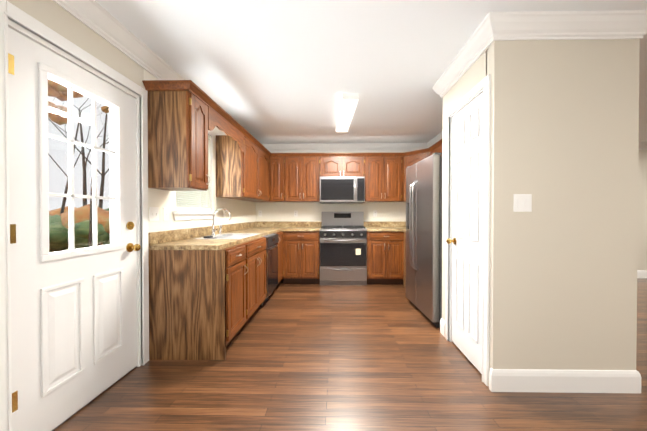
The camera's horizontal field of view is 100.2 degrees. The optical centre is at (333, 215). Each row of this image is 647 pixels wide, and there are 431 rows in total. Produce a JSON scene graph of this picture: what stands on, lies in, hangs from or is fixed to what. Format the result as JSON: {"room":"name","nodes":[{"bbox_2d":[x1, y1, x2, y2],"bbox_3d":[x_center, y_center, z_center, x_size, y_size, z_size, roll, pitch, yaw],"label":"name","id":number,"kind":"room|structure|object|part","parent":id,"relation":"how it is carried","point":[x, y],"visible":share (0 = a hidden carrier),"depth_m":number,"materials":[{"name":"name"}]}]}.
{"room":"kitchen","nodes":[
{"label":"kitchen","id":0,"kind":"room"},
{"bbox_2d":[6,0,255,232],"bbox_3d":[-1.556,-0.056,1.378,0.140,2.425,7.530,0,1,1],"label":"wall","id":1,"kind":"structure","parent":0,"point":[55,17],"depth_m":2.01,"materials":[{"name":"beige paint"}]},
{"bbox_2d":[8,27,140,430],"bbox_3d":[-1.487,0.134,1.641,0.133,2.018,0.810,0,1,1],"label":"exterior door","id":2,"kind":"structure","parent":1,"relation":"in","point":[73,329],"depth_m":1.50,"materials":[{"name":"white wood"}]},
{"bbox_2d":[0,0,148,430],"bbox_3d":[-1.539,0.090,1.646,0.164,2.128,0.976,0,1,1],"label":"door frame","id":3,"kind":"structure","parent":1,"relation":"attached to","point":[15,14],"depth_m":1.38,"materials":[{"name":"white wood"}]},
{"bbox_3d":[-1.551,0.119,1.646,0.140,2.070,0.860,0,1,1],"label":"exterior door jamb","id":4,"kind":"part","parent":3,"relation":"part of","materials":[{"name":"white wood"}]},
{"bbox_2d":[53,0,184,79],"bbox_3d":[-1.447,-1.203,1.411,0.075,0.132,7.160,0,1,1],"label":"crown molding","id":5,"kind":"structure","parent":1,"relation":"attached to","point":[99,19],"depth_m":1.80,"materials":[{"name":"white wood"}]},
{"bbox_2d":[149,207,158,220],"bbox_3d":[-1.466,-0.011,2.217,0.012,0.115,0.116,0,1,1],"label":"switch plate","id":6,"kind":"object","parent":1,"relation":"attached to","point":[153,213],"visible":1,"depth_m":2.21,"materials":[{"name":"white plastic"}]},
{"bbox_2d":[163,207,167,220],"bbox_3d":[-1.463,-0.012,2.367,0.012,0.115,0.070,0,1,1],"label":"switch plate","id":7,"kind":"object","parent":1,"relation":"attached to","point":[165,214],"visible":1,"depth_m":2.36,"materials":[{"name":"white plastic"}]},
{"bbox_2d":[148,91,209,190],"bbox_3d":[-1.278,-0.601,2.281,0.382,0.760,0.296,0,1,1],"label":"upper cabinet","id":8,"kind":"object","parent":1,"relation":"attached to","point":[177,140],"visible":1,"depth_m":2.14,"materials":[{"name":"brown wood"}]},
{"bbox_2d":[173,211,217,220],"bbox_3d":[-1.470,-0.001,2.897,0.105,0.089,0.850,0,1,1],"label":"window sill","id":9,"kind":"structure","parent":1,"relation":"attached to","point":[188,215],"depth_m":2.77,"materials":[{"name":"white wood"}]},
{"bbox_2d":[182,134,212,210],"bbox_3d":[-1.518,-0.499,2.893,0.109,0.911,0.746,0,1,1],"label":"window","id":10,"kind":"structure","parent":1,"relation":"in","point":[211,178],"depth_m":3.26,"materials":[{"name":"white"}]},
{"bbox_2d":[176,135,210,210],"bbox_3d":[-1.497,-0.498,2.893,0.040,0.901,0.726,0,1,1],"label":"window blinds","id":11,"kind":"object","parent":10,"relation":"attached to","point":[197,206],"visible":0.33,"depth_m":2.94,"materials":[{"name":"white plastic"}]},
{"bbox_2d":[216,135,269,200],"bbox_3d":[-1.268,-0.617,4.002,0.350,0.760,1.318,0,1,1],"label":"upper cabinet","id":12,"kind":"object","parent":1,"relation":"attached to","point":[241,175],"depth_m":3.35,"materials":[{"name":"brown wood"}]},
{"bbox_2d":[208,106,243,151],"bbox_3d":[-1.120,-0.883,2.881,0.019,0.203,0.911,0,1,1],"label":"wood valance","id":13,"kind":"object","parent":12,"relation":"attached to","point":[217,120],"visible":0.98,"depth_m":2.77,"materials":[{"name":"brown wood"}]},
{"bbox_2d":[142,80,441,156],"bbox_3d":[0.140,-1.022,3.349,3.186,0.062,2.574,0,1,1],"label":"crown molding","id":14,"kind":"structure","parent":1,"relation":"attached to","point":[192,87],"depth_m":3.05,"materials":[{"name":"brown wood"}]},
{"bbox_2d":[256,152,405,221],"bbox_3d":[0.166,-0.089,5.047,3.190,2.425,0.140,0,1,1],"label":"wall","id":15,"kind":"structure","parent":0,"point":[313,211],"depth_m":4.98,"materials":[{"name":"white paint"}]},
{"bbox_2d":[269,157,284,201],"bbox_3d":[-0.973,-0.624,4.796,0.259,0.760,0.382,0,1,1],"label":"upper cabinet","id":16,"kind":"object","parent":15,"relation":"attached to","point":[276,179],"visible":0.85,"depth_m":4.64,"materials":[{"name":"brown wood"}]},
{"bbox_2d":[284,157,319,201],"bbox_3d":[-0.536,-0.624,4.790,0.612,0.760,0.382,0,1,1],"label":"upper cabinet","id":17,"kind":"object","parent":15,"relation":"attached to","point":[301,179],"visible":0.96,"depth_m":4.63,"materials":[{"name":"brown wood"}]},
{"bbox_2d":[320,157,363,176],"bbox_3d":[0.152,-0.831,4.777,0.764,0.345,0.382,0,1,1],"label":"upper cabinet","id":18,"kind":"object","parent":15,"relation":"attached to","point":[340,166],"visible":0.96,"depth_m":4.62,"materials":[{"name":"brown wood"}]},
{"bbox_2d":[320,176,364,203],"bbox_3d":[0.151,-0.438,4.734,0.758,0.438,0.471,0,1,1],"label":"microwave","id":19,"kind":"object","parent":18,"relation":"attached to","point":[349,189],"visible":1,"depth_m":4.54,"materials":[{"name":"silver metal"}]},
{"bbox_2d":[262,143,424,151],"bbox_3d":[0.209,-1.234,4.928,3.100,0.132,0.075,0,1,1],"label":"crown molding","id":20,"kind":"structure","parent":15,"relation":"attached to","point":[395,147],"depth_m":4.92,"materials":[{"name":"white wood"}]},
{"bbox_2d":[364,157,403,201],"bbox_3d":[0.874,-0.624,4.768,0.681,0.760,0.382,0,1,1],"label":"upper cabinet","id":21,"kind":"object","parent":15,"relation":"attached to","point":[384,179],"visible":0.94,"depth_m":4.61,"materials":[{"name":"brown wood"}]},
{"bbox_2d":[403,152,430,201],"bbox_3d":[1.484,-0.622,4.615,0.536,0.760,0.670,0,1,1],"label":"upper cabinet","id":22,"kind":"object","parent":15,"relation":"attached to","point":[411,160],"visible":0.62,"depth_m":4.52,"materials":[{"name":"brown wood"}]},
{"bbox_2d":[425,132,441,148],"bbox_3d":[1.704,-1.224,3.743,0.075,0.132,2.240,0,1,1],"label":"crown molding","id":23,"kind":"structure","parent":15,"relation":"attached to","point":[439,136],"depth_m":4.55,"materials":[{"name":"white wood"}]},
{"bbox_2d":[54,278,646,430],"bbox_3d":[3.745,1.181,2.033,10.720,0.060,8.980,0,1,1],"label":"floor","id":24,"kind":"structure","parent":0,"point":[367,357],"depth_m":1.82,"materials":[{"name":"brown wood"}]},
{"bbox_2d":[149,237,266,359],"bbox_3d":[-1.130,0.707,2.751,0.665,0.876,1.204,0,1,1],"label":"base cabinet","id":25,"kind":"object","parent":24,"relation":"on","point":[204,304],"visible":1,"depth_m":2.15,"materials":[{"name":"brown wood"}]},
{"bbox_2d":[148,221,283,249],"bbox_3d":[-1.165,0.192,3.567,0.570,0.138,2.860,0,1,1],"label":"countertop","id":26,"kind":"structure","parent":25,"relation":"on","point":[194,239],"depth_m":2.64,"materials":[{"name":"stone"}]},
{"bbox_2d":[203,208,230,237],"bbox_3d":[-1.240,0.072,2.922,0.227,0.304,0.486,0,1,1],"label":"faucet","id":27,"kind":"object","parent":26,"relation":"on","point":[220,227],"visible":1,"depth_m":2.97,"materials":[{"name":"silver metal"}]},
{"bbox_2d":[260,233,277,306],"bbox_3d":[-1.105,0.700,3.653,0.628,0.872,0.596,0,1,1],"label":"dishwasher","id":28,"kind":"object","parent":24,"relation":"on","point":[272,262],"visible":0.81,"depth_m":3.55,"materials":[{"name":"grey metal"}]},
{"bbox_2d":[275,231,282,282],"bbox_3d":[-1.110,0.694,4.173,0.662,0.876,0.436,0,1,1],"label":"base cabinet","id":29,"kind":"object","parent":24,"relation":"on","point":[280,255],"visible":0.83,"depth_m":4.17,"materials":[{"name":"brown wood"}]},
{"bbox_2d":[280,221,321,230],"bbox_3d":[-0.541,0.182,4.661,0.644,0.138,0.654,0,1,1],"label":"countertop","id":30,"kind":"structure","parent":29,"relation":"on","point":[286,225],"depth_m":4.97,"materials":[{"name":"stone"}]},
{"bbox_2d":[282,231,319,283],"bbox_3d":[-0.521,0.689,4.660,0.604,0.876,0.665,0,1,1],"label":"base cabinet","id":31,"kind":"object","parent":24,"relation":"on","point":[301,257],"visible":0.92,"depth_m":4.37,"materials":[{"name":"brown wood"}]},
{"bbox_2d":[320,212,366,284],"bbox_3d":[0.163,0.530,4.625,0.762,1.195,0.691,0,1,1],"label":"range","id":32,"kind":"object","parent":24,"relation":"on","point":[343,248],"visible":1,"depth_m":4.34,"materials":[{"name":"silver metal"}]},
{"bbox_2d":[367,231,403,283],"bbox_3d":[0.857,0.689,4.639,0.622,0.876,0.665,0,1,1],"label":"base cabinet","id":33,"kind":"object","parent":24,"relation":"on","point":[385,257],"visible":0.9,"depth_m":4.34,"materials":[{"name":"brown wood"}]},
{"bbox_2d":[403,232,405,287],"bbox_3d":[1.434,0.695,4.012,0.618,0.876,0.676,0,1,1],"label":"base cabinet","id":34,"kind":"object","parent":24,"relation":"on","point":[404,281],"visible":0.04,"depth_m":4.20,"materials":[{"name":"brown wood"}]},
{"bbox_2d":[364,222,405,231],"bbox_3d":[1.145,0.185,4.318,1.206,0.138,1.288,0,1,1],"label":"countertop","id":35,"kind":"structure","parent":34,"relation":"on","point":[384,226],"depth_m":4.94,"materials":[{"name":"stone"}]},
{"bbox_2d":[406,153,441,327],"bbox_3d":[1.306,0.249,3.185,0.783,1.783,0.860,0,1,-3],"label":"refrigerator","id":36,"kind":"object","parent":24,"relation":"on","point":[424,236],"visible":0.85,"depth_m":2.92,"materials":[{"name":"grey metal"}]},
{"bbox_2d":[95,0,646,143],"bbox_3d":[3.745,-1.314,2.011,10.720,0.080,8.980,0,1,1],"label":"ceiling","id":37,"kind":"structure","parent":0,"point":[276,71],"depth_m":2.14,"materials":[{"name":"white paint"}]},
{"bbox_2d":[336,93,358,131],"bbox_3d":[0.150,-1.243,3.376,0.176,0.084,1.132,0,1,-3],"label":"ceiling light fixture","id":38,"kind":"object","parent":37,"relation":"attached to","point":[348,105],"visible":0.98,"depth_m":3.09,"materials":[{"name":"white plastic"}]},
{"bbox_2d":[442,51,486,320],"bbox_3d":[1.108,-0.064,2.250,0.100,2.425,0.785,0,1,1],"label":"wall","id":39,"kind":"structure","parent":0,"point":[472,77],"depth_m":2.52,"materials":[{"name":"beige paint"}]},
{"bbox_2d":[432,24,490,97],"bbox_3d":[1.021,-1.210,2.246,0.075,0.132,0.925,0,1,1],"label":"crown molding","id":40,"kind":"structure","parent":39,"relation":"attached to","point":[473,48],"depth_m":2.14,"materials":[{"name":"white wood"}]},
{"bbox_2d":[446,93,482,373],"bbox_3d":[1.050,0.129,2.160,0.108,2.018,0.570,0,1,1],"label":"closet door","id":41,"kind":"structure","parent":39,"relation":"in","point":[467,166],"depth_m":2.14,"materials":[{"name":"white painted wood"},{"name":"brass"}]},
{"bbox_2d":[445,74,490,385],"bbox_3d":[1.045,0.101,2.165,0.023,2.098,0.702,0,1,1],"label":"door frame","id":42,"kind":"structure","parent":39,"relation":"attached to","point":[484,84],"depth_m":1.85,"materials":[{"name":"white wood"}]},
{"bbox_2d":[486,39,639,370],"bbox_3d":[1.517,-0.060,1.816,0.930,2.425,0.100,0,1,1],"label":"wall","id":43,"kind":"structure","parent":0,"point":[564,130],"depth_m":1.77,"materials":[{"name":"beige paint"}]},
{"bbox_2d":[513,194,531,211],"bbox_3d":[1.236,-0.082,1.764,0.116,0.115,0.009,0,1,1],"label":"light switch","id":44,"kind":"object","parent":43,"relation":"attached to","point":[522,202],"visible":1,"depth_m":1.76,"materials":[{"name":"white plastic"}]},
{"bbox_2d":[489,368,638,392],"bbox_3d":[1.503,1.082,1.777,0.936,0.142,0.031,0,1,1],"label":"baseboard","id":45,"kind":"structure","parent":43,"relation":"attached to","point":[564,381],"depth_m":1.76,"materials":[{"name":"white wood"}]},
{"bbox_2d":[481,10,646,43],"bbox_3d":[1.473,-1.205,1.719,0.995,0.132,0.075,0,1,1],"label":"crown molding","id":46,"kind":"structure","parent":43,"relation":"attached to","point":[613,24],"depth_m":1.71,"materials":[{"name":"white wood"}]},
{"bbox_2d":[639,373,640,392],"bbox_3d":[2.012,1.068,3.316,0.016,0.142,3.126,0,1,1],"label":"baseboard","id":47,"kind":"structure","parent":43,"relation":"attached to","point":[639,373],"depth_m":1.75,"materials":[{"name":"white wood"}]},
{"bbox_2d":[637,150,646,269],"bbox_3d":[5.519,-0.088,4.915,6.980,2.425,0.140,0,1,1],"label":"wall","id":48,"kind":"structure","parent":0,"point":[642,216],"depth_m":4.84,"materials":[{"name":"beige paint"}]},
{"bbox_2d":[637,270,646,277],"bbox_3d":[5.503,1.055,4.848,6.950,0.142,0.016,0,1,1],"label":"baseboard","id":49,"kind":"structure","parent":48,"relation":"attached to","point":[640,273],"depth_m":4.84,"materials":[{"name":"white wood"}]},
{"bbox_2d":[638,142,646,149],"bbox_3d":[5.473,-1.233,4.798,6.890,0.132,0.075,0,1,1],"label":"crown molding","id":50,"kind":"structure","parent":48,"relation":"attached to","point":[642,145],"depth_m":4.79,"materials":[{"name":"white wood"}]},
{"bbox_3d":[1.878,-0.078,3.861,0.270,2.425,2.460,0,1,1],"label":"wall","id":51,"kind":"structure","parent":0,"visible":0},
{"bbox_2d":[430,145,441,155],"bbox_3d":[1.633,-0.617,3.983,0.220,0.760,0.588,0,1,1],"label":"upper cabinet","id":52,"kind":"object","parent":51,"relation":"attached to","point":[438,150],"visible":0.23,"depth_m":3.92,"materials":[{"name":"brown wood"}]},
{"label":"outside","id":53,"kind":"structure","parent":0,"visible":0},
{"bbox_3d":[-30.630,1.280,15.410,58.410,0.200,90.000,0,1,1],"label":"ground","id":54,"kind":"structure","parent":53,"visible":0},
{"bbox_2d":[48,104,107,215],"bbox_3d":[-10.164,-4.224,10.790,5.079,11.007,7.337,0,1,1],"label":"tree","id":55,"kind":"object","parent":54,"relation":"on","point":[63,204],"depth_m":10.38,"materials":[{"name":"grey plant"}]},
{"bbox_2d":[48,79,108,246],"bbox_3d":[-8.167,-3.027,8.448,5.229,8.663,3.161,0,1,1],"label":"tree","id":56,"kind":"object","parent":54,"relation":"on","point":[53,93],"depth_m":9.08,"materials":[{"name":"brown plant"}]},
{"bbox_2d":[48,97,109,207],"bbox_3d":[-11.291,-4.687,14.760,7.500,11.850,9.075,0,1,1],"label":"tree","id":57,"kind":"object","parent":54,"relation":"on","point":[102,178],"depth_m":13.77,"materials":[{"name":"grey plant"}]},
{"bbox_2d":[49,204,109,251],"bbox_3d":[-12.568,0.554,14.072,6.463,2.218,18.286,0,1,-29],"label":"bushes","id":58,"kind":"object","parent":54,"relation":"on","point":[102,217],"depth_m":8.61,"materials":[{"name":"green plant"}]},
{"bbox_2d":[75,98,108,205],"bbox_3d":[-16.600,-5.718,15.787,9.778,13.895,9.697,0,1,1],"label":"tree","id":59,"kind":"object","parent":54,"relation":"on","point":[104,108],"depth_m":16.10,"materials":[{"name":"grey plant"}]}
]}

